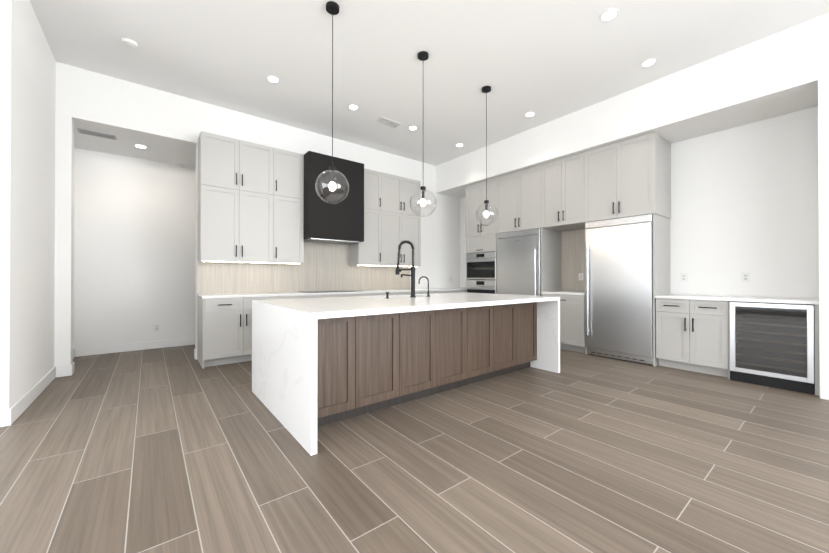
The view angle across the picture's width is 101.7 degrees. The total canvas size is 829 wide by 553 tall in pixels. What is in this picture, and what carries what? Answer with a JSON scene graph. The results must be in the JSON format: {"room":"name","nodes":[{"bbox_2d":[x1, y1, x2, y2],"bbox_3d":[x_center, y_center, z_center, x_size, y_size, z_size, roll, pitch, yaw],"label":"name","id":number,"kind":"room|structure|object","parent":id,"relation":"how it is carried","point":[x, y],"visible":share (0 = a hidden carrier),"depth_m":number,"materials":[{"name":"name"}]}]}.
{"room":"kitchen","nodes":[
{"label":"kitchen","id":0,"kind":"room"},
{"bbox_2d":[0,0,74,409],"bbox_3d":[-6.463,-0.656,1.822,6.240,3.570,2.990,0,0,-38],"label":"wall","id":1,"kind":"structure","parent":0,"point":[27,173],"depth_m":2.91,"materials":[{"name":"paint"}]},
{"bbox_2d":[0,407,13,426],"bbox_3d":[-5.529,1.062,0.638,6.254,0.125,0.014,0,0,-38],"label":"baseboard","id":2,"kind":"structure","parent":1,"relation":"attached to","point":[6,416],"depth_m":2.56,"materials":[{"name":"paint"}]},
{"bbox_2d":[12,366,57,420],"bbox_3d":[-3.570,1.073,3.194,0.020,0.125,1.560,0,0,-38],"label":"baseboard","id":3,"kind":"structure","parent":1,"relation":"attached to","point":[14,412],"depth_m":3.07,"materials":[{"name":"paint"}]},
{"bbox_2d":[74,148,195,347],"bbox_3d":[-3.333,-0.341,6.090,3.960,2.980,0.150,0,0,-38],"label":"wall","id":4,"kind":"structure","parent":0,"point":[134,246],"depth_m":5.20,"materials":[{"name":"paint"}]},
{"bbox_2d":[76,337,194,356],"bbox_3d":[-3.342,1.086,5.973,3.810,0.125,0.014,0,0,-38],"label":"baseboard","id":5,"kind":"structure","parent":4,"relation":"attached to","point":[105,349],"depth_m":5.19,"materials":[{"name":"paint"}]},
{"bbox_2d":[154,324,159,331],"bbox_3d":[-4.101,0.815,5.378,0.075,0.118,0.010,0,0,-38],"label":"outlet","id":6,"kind":"object","parent":4,"relation":"attached to","point":[156,327],"visible":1,"depth_m":5.37,"materials":[{"name":"white plastic"}]},
{"bbox_2d":[74,122,195,167],"bbox_3d":[-2.987,-1.893,5.657,3.960,0.120,1.270,0,0,-38],"label":"ceiling","id":7,"kind":"structure","parent":0,"point":[165,151],"depth_m":4.77,"materials":[{"name":"paint"}]},
{"bbox_2d":[77,128,116,139],"bbox_3d":[-4.092,-1.835,4.361,0.360,0.007,0.160,0,0,-38],"label":"ceiling vent","id":8,"kind":"object","parent":7,"relation":"in","point":[93,133],"visible":1,"depth_m":4.35,"materials":[{"name":"metal"}]},
{"bbox_2d":[134,144,147,148],"bbox_3d":[-3.859,-1.833,4.760,0.150,0.007,0.150,0,0,-38],"label":"recessed light","id":9,"kind":"object","parent":7,"relation":"in","point":[140,146],"visible":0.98,"depth_m":4.75,"materials":[{"name":"paint"}]},
{"bbox_2d":[54,62,459,366],"bbox_3d":[-1.468,-0.637,5.944,6.710,3.570,0.150,0,0,-38],"label":"wall","id":10,"kind":"structure","parent":0,"point":[83,96],"depth_m":4.50,"materials":[{"name":"paint"}]},
{"bbox_2d":[58,348,75,374],"bbox_3d":[-4.478,1.078,4.350,0.017,0.125,1.080,0,0,-38],"label":"baseboard","id":11,"kind":"structure","parent":10,"relation":"attached to","point":[61,369],"depth_m":3.84,"materials":[{"name":"paint"}]},
{"bbox_2d":[198,183,279,262],"bbox_3d":[-2.501,-0.700,4.807,0.958,0.985,0.352,0,0,-38],"label":"upper cabinet","id":12,"kind":"object","parent":10,"relation":"attached to","point":[253,244],"depth_m":4.64,"materials":[{"name":"grey wood"}]},
{"bbox_2d":[198,131,279,194],"bbox_3d":[-2.501,-1.540,4.810,0.958,0.695,0.352,0,0,-38],"label":"upper cabinet","id":13,"kind":"object","parent":10,"relation":"attached to","point":[223,161],"depth_m":4.64,"materials":[{"name":"grey wood"}]},
{"bbox_2d":[280,195,303,262],"bbox_3d":[-2.017,-0.698,5.188,0.508,0.985,0.352,0,0,-38],"label":"upper cabinet","id":14,"kind":"object","parent":10,"relation":"attached to","point":[291,208],"depth_m":5.10,"materials":[{"name":"grey wood"}]},
{"bbox_2d":[280,149,303,198],"bbox_3d":[-2.017,-1.538,5.191,0.508,0.695,0.352,0,0,-38],"label":"upper cabinet","id":15,"kind":"object","parent":10,"relation":"attached to","point":[291,163],"depth_m":5.10,"materials":[{"name":"grey wood"}]},
{"bbox_2d":[304,151,363,243],"bbox_3d":[-1.381,-1.226,5.562,0.946,1.316,0.553,0,0,-38],"label":"range hood","id":16,"kind":"object","parent":10,"relation":"attached to","point":[342,222],"visible":0.81,"depth_m":5.31,"materials":[{"name":"black metal"}]},
{"bbox_2d":[348,207,383,266],"bbox_3d":[-0.866,-0.694,6.094,0.518,0.985,0.352,0,0,-38],"label":"upper cabinet","id":17,"kind":"object","parent":10,"relation":"attached to","point":[370,252],"depth_m":5.98,"materials":[{"name":"grey wood"}]},
{"bbox_2d":[364,168,383,210],"bbox_3d":[-0.866,-1.534,6.097,0.518,0.695,0.352,0,0,-38],"label":"upper cabinet","id":18,"kind":"object","parent":10,"relation":"attached to","point":[373,180],"depth_m":6.01,"materials":[{"name":"grey wood"}]},
{"bbox_2d":[384,211,419,266],"bbox_3d":[-0.370,-0.692,6.484,0.978,0.985,0.352,0,0,-38],"label":"upper cabinet","id":19,"kind":"object","parent":10,"relation":"attached to","point":[398,227],"depth_m":6.36,"materials":[{"name":"grey wood"}]},
{"bbox_2d":[384,173,419,214],"bbox_3d":[-0.370,-1.532,6.488,0.978,0.695,0.352,0,0,-38],"label":"upper cabinet","id":20,"kind":"object","parent":10,"relation":"attached to","point":[398,191],"depth_m":6.35,"materials":[{"name":"grey wood"}]},
{"bbox_2d":[0,345,828,552],"bbox_3d":[-0.552,1.179,1.789,15.500,0.100,13.500,0,0,-38],"label":"floor","id":21,"kind":"structure","parent":0,"point":[178,449],"depth_m":2.00,"materials":[{"name":"brown wood"}]},
{"bbox_2d":[197,295,283,368],"bbox_3d":[-2.426,0.710,4.688,0.938,0.865,0.621,0,0,-38],"label":"base cabinet","id":22,"kind":"object","parent":21,"relation":"on","point":[224,326],"depth_m":4.35,"materials":[{"name":"grey wood"}]},
{"bbox_2d":[196,287,465,298],"bbox_3d":[-0.776,0.266,5.986,5.158,0.035,0.626,0,0,-38],"label":"countertop","id":23,"kind":"structure","parent":22,"relation":"on","point":[397,288],"depth_m":5.16,"materials":[{"name":"white stone"}]},
{"bbox_2d":[299,290,357,292],"bbox_3d":[-1.359,0.240,5.527,0.900,0.010,0.480,0,0,-38],"label":"cooktop","id":24,"kind":"object","parent":23,"relation":"in","point":[330,291],"visible":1,"depth_m":5.35,"materials":[{"name":"black glass"}]},
{"bbox_2d":[284,295,311,298],"bbox_3d":[-1.942,0.712,5.070,0.529,0.865,0.621,0,0,-38],"label":"base cabinet","id":25,"kind":"object","parent":21,"relation":"on","point":[285,296],"depth_m":4.87,"materials":[{"name":"grey wood"}]},
{"bbox_2d":[312,291,371,297],"bbox_3d":[-1.361,0.714,5.527,1.067,0.865,0.621,0,0,-38],"label":"base cabinet","id":26,"kind":"object","parent":21,"relation":"on","point":[358,293],"depth_m":5.39,"materials":[{"name":"grey wood"}]},
{"bbox_2d":[372,291,391,295],"bbox_3d":[-0.780,0.716,5.984,0.528,0.865,0.621,0,0,-38],"label":"base cabinet","id":27,"kind":"object","parent":21,"relation":"on","point":[374,293],"depth_m":5.74,"materials":[{"name":"grey wood"}]},
{"bbox_2d":[252,292,559,455],"bbox_3d":[0.049,0.709,3.687,3.030,0.858,1.576,0,0,-38],"label":"kitchen island","id":28,"kind":"object","parent":21,"relation":"on","point":[317,362],"depth_m":2.88,"materials":[{"name":"white stone"}]},
{"bbox_2d":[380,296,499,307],"bbox_3d":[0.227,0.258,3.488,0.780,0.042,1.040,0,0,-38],"label":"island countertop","id":29,"kind":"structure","parent":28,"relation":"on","point":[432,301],"depth_m":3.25,"materials":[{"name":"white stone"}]},
{"bbox_2d":[395,240,415,296],"bbox_3d":[-0.086,-0.091,3.880,0.225,0.657,0.176,0,0,-38],"label":"sink faucet","id":30,"kind":"object","parent":29,"relation":"on","point":[398,271],"visible":1,"depth_m":3.86,"materials":[{"name":"black metal"}]},
{"bbox_2d":[419,276,429,296],"bbox_3d":[0.123,0.117,3.997,0.130,0.242,0.086,0,0,-38],"label":"filter faucet","id":31,"kind":"object","parent":29,"relation":"on","point":[428,295],"visible":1,"depth_m":4.00,"materials":[{"name":"black metal"}]},
{"bbox_2d":[392,291,431,294],"bbox_3d":[-0.272,0.717,6.384,0.998,0.865,0.621,0,0,-38],"label":"base cabinet","id":32,"kind":"object","parent":21,"relation":"on","point":[393,292],"depth_m":6.09,"materials":[{"name":"grey wood"}]},
{"bbox_2d":[432,291,463,293],"bbox_3d":[0.415,0.720,6.924,0.987,0.865,0.621,0,0,-38],"label":"base cabinet","id":33,"kind":"object","parent":21,"relation":"on","point":[432,291],"depth_m":6.70,"materials":[{"name":"grey wood"}]},
{"bbox_2d":[497,228,540,295],"bbox_3d":[2.010,0.180,6.024,0.726,1.936,0.852,0,0,-38],"label":"refrigerator","id":34,"kind":"object","parent":21,"relation":"on","point":[518,262],"visible":0.31,"depth_m":5.81,"materials":[{"name":"silver metal"}]},
{"bbox_2d":[541,292,587,353],"bbox_3d":[2.534,0.713,5.422,0.648,0.866,0.690,0,0,-38],"label":"base cabinet","id":35,"kind":"object","parent":21,"relation":"on","point":[572,308],"depth_m":5.11,"materials":[{"name":"grey wood"}]},
{"bbox_2d":[573,292,585,295],"bbox_3d":[2.536,0.263,5.425,0.645,0.034,0.690,0,0,-38],"label":"countertop","id":36,"kind":"structure","parent":35,"relation":"on","point":[574,293],"depth_m":5.03,"materials":[{"name":"white stone"}]},
{"bbox_2d":[586,214,652,364],"bbox_3d":[2.985,0.175,4.787,0.726,1.936,0.822,0,0,-38],"label":"refrigerator","id":37,"kind":"object","parent":21,"relation":"on","point":[619,288],"visible":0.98,"depth_m":4.56,"materials":[{"name":"silver metal"}]},
{"bbox_2d":[653,300,740,378],"bbox_3d":[3.514,0.708,4.194,0.628,0.866,0.692,0,0,-38],"label":"base cabinet","id":38,"kind":"object","parent":21,"relation":"on","point":[690,335],"depth_m":3.98,"materials":[{"name":"grey wood"}]},
{"bbox_2d":[653,292,818,303],"bbox_3d":[3.700,0.256,3.946,0.645,0.034,1.336,0,0,-38],"label":"countertop","id":39,"kind":"structure","parent":38,"relation":"on","point":[671,296],"depth_m":3.71,"materials":[{"name":"white stone"}]},
{"bbox_2d":[729,301,814,394],"bbox_3d":[3.901,0.709,3.673,0.647,0.858,0.600,0,0,-38],"label":"wine cooler","id":40,"kind":"object","parent":21,"relation":"on","point":[772,345],"visible":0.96,"depth_m":3.45,"materials":[{"name":"black metal"}]},
{"bbox_2d":[30,0,828,165],"bbox_3d":[-0.626,-2.510,-0.162,12.950,0.120,10.500,0,0,-38],"label":"ceiling","id":41,"kind":"structure","parent":0,"point":[545,61],"depth_m":3.67,"materials":[{"name":"paint"}]},
{"bbox_2d":[121,38,137,48],"bbox_3d":[-2.962,-2.416,3.510,0.136,0.033,0.136,0,0,-38],"label":"smoke detector","id":42,"kind":"object","parent":41,"relation":"attached to","point":[129,43],"visible":1,"depth_m":3.49,"materials":[{"name":"white plastic"}]},
{"bbox_2d":[267,75,279,82],"bbox_3d":[-1.739,-2.426,4.154,0.150,0.007,0.150,0,0,-38],"label":"recessed light","id":43,"kind":"object","parent":41,"relation":"in","point":[272,79],"visible":1,"depth_m":4.15,"materials":[{"name":"paint"}]},
{"bbox_2d":[315,1,348,203],"bbox_3d":[-0.739,-1.546,3.041,0.296,1.778,0.296,0,0,-38],"label":"pendant light","id":44,"kind":"object","parent":41,"relation":"hanging from","point":[332,8],"visible":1,"depth_m":3.03,"materials":[{"name":"clear glass"}]},
{"bbox_2d":[348,104,358,109],"bbox_3d":[-0.874,-2.423,4.835,0.150,0.007,0.150,0,0,-38],"label":"recessed light","id":45,"kind":"object","parent":41,"relation":"in","point":[353,107],"visible":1,"depth_m":4.83,"materials":[{"name":"paint"}]},
{"bbox_2d":[374,116,401,128],"bbox_3d":[-0.417,-2.421,5.321,0.400,0.007,0.220,0,0,-38],"label":"ceiling vent","id":46,"kind":"object","parent":41,"relation":"in","point":[381,120],"visible":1,"depth_m":5.31,"materials":[{"name":"white plastic"}]},
{"bbox_2d":[408,126,416,129],"bbox_3d":[-0.026,-2.420,5.502,0.150,0.007,0.150,0,0,-38],"label":"recessed light","id":47,"kind":"object","parent":41,"relation":"in","point":[412,127],"visible":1,"depth_m":5.48,"materials":[{"name":"paint"}]},
{"bbox_2d":[410,51,436,216],"bbox_3d":[0.094,-1.543,3.697,0.296,1.778,0.296,0,0,-38],"label":"pendant light","id":48,"kind":"object","parent":41,"relation":"hanging from","point":[423,55],"visible":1,"depth_m":3.67,"materials":[{"name":"clear glass"}]},
{"bbox_2d":[475,86,497,225],"bbox_3d":[0.927,-1.540,4.352,0.296,1.778,0.296,0,0,-38],"label":"pendant light","id":49,"kind":"object","parent":41,"relation":"hanging from","point":[486,89],"visible":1,"depth_m":4.34,"materials":[{"name":"black metal"}]},
{"bbox_2d":[524,112,534,116],"bbox_3d":[1.722,-2.422,5.045,0.150,0.007,0.150,0,0,-38],"label":"recessed light","id":50,"kind":"object","parent":41,"relation":"in","point":[528,114],"visible":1,"depth_m":5.04,"materials":[{"name":"paint"}]},
{"bbox_2d":[600,8,617,20],"bbox_3d":[1.808,-2.431,3.140,0.150,0.007,0.150,0,0,-38],"label":"recessed light","id":51,"kind":"object","parent":41,"relation":"in","point":[609,14],"visible":1,"depth_m":3.13,"materials":[{"name":"paint"}]},
{"bbox_2d":[641,58,656,66],"bbox_3d":[2.660,-2.427,3.836,0.150,0.007,0.150,0,0,-38],"label":"recessed light","id":52,"kind":"object","parent":41,"relation":"in","point":[648,62],"visible":1,"depth_m":3.82,"materials":[{"name":"paint"}]},
{"bbox_2d":[436,13,828,385],"bbox_3d":[4.089,-0.648,3.541,0.950,3.570,10.500,0,0,-38],"label":"wall","id":53,"kind":"structure","parent":0,"point":[743,131],"depth_m":4.01,"materials":[{"name":"paint"}]},
{"bbox_2d":[465,179,492,235],"bbox_3d":[1.544,-1.306,6.690,0.648,1.036,0.848,0,0,-38],"label":"upper cabinet","id":54,"kind":"object","parent":53,"relation":"attached to","point":[475,194],"depth_m":6.55,"materials":[{"name":"grey wood"}]},
{"bbox_2d":[465,236,497,253],"bbox_3d":[1.523,-0.626,6.713,0.648,0.325,0.740,0,0,-38],"label":"upper cabinet","id":55,"kind":"object","parent":53,"relation":"attached to","point":[474,244],"depth_m":6.51,"materials":[{"name":"grey wood"}]},
{"bbox_2d":[466,252,496,293],"bbox_3d":[1.485,0.174,6.679,0.670,1.261,0.734,0,0,-38],"label":"wall oven","id":56,"kind":"object","parent":55,"relation":"in","point":[481,265],"visible":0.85,"depth_m":6.47,"materials":[{"name":"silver metal"}]},
{"bbox_2d":[493,166,544,235],"bbox_3d":[2.046,-1.309,6.053,0.648,1.036,1.007,0,0,-38],"label":"upper cabinet","id":57,"kind":"object","parent":53,"relation":"attached to","point":[515,193],"depth_m":5.89,"materials":[{"name":"grey wood"}]},
{"bbox_2d":[537,154,585,231],"bbox_3d":[2.534,-1.312,5.432,0.648,1.036,0.807,0,0,-38],"label":"upper cabinet","id":58,"kind":"object","parent":53,"relation":"attached to","point":[560,203],"depth_m":5.31,"materials":[{"name":"grey wood"}]},
{"bbox_2d":[577,132,670,223],"bbox_3d":[3.002,-1.315,4.838,0.648,1.036,0.939,0,0,-38],"label":"upper cabinet","id":59,"kind":"object","parent":53,"relation":"attached to","point":[631,177],"depth_m":4.57,"materials":[{"name":"grey wood"}]},
{"bbox_2d":[680,273,686,281],"bbox_3d":[3.632,0.012,4.553,0.010,0.118,0.075,0,0,-38],"label":"outlet","id":60,"kind":"object","parent":53,"relation":"attached to","point":[683,277],"visible":1,"depth_m":4.55,"materials":[{"name":"white plastic"}]},
{"bbox_2d":[741,272,749,281],"bbox_3d":[4.004,0.009,4.081,0.010,0.118,0.075,0,0,-38],"label":"outlet","id":61,"kind":"object","parent":53,"relation":"attached to","point":[745,276],"visible":1,"depth_m":4.08,"materials":[{"name":"white plastic"}]},
{"bbox_2d":[820,385,828,399],"bbox_3d":[5.368,1.064,1.129,0.014,0.125,5.140,0,0,-38],"label":"baseboard","id":62,"kind":"structure","parent":53,"relation":"attached to","point":[824,390],"depth_m":3.12,"materials":[{"name":"paint"}]}
]}

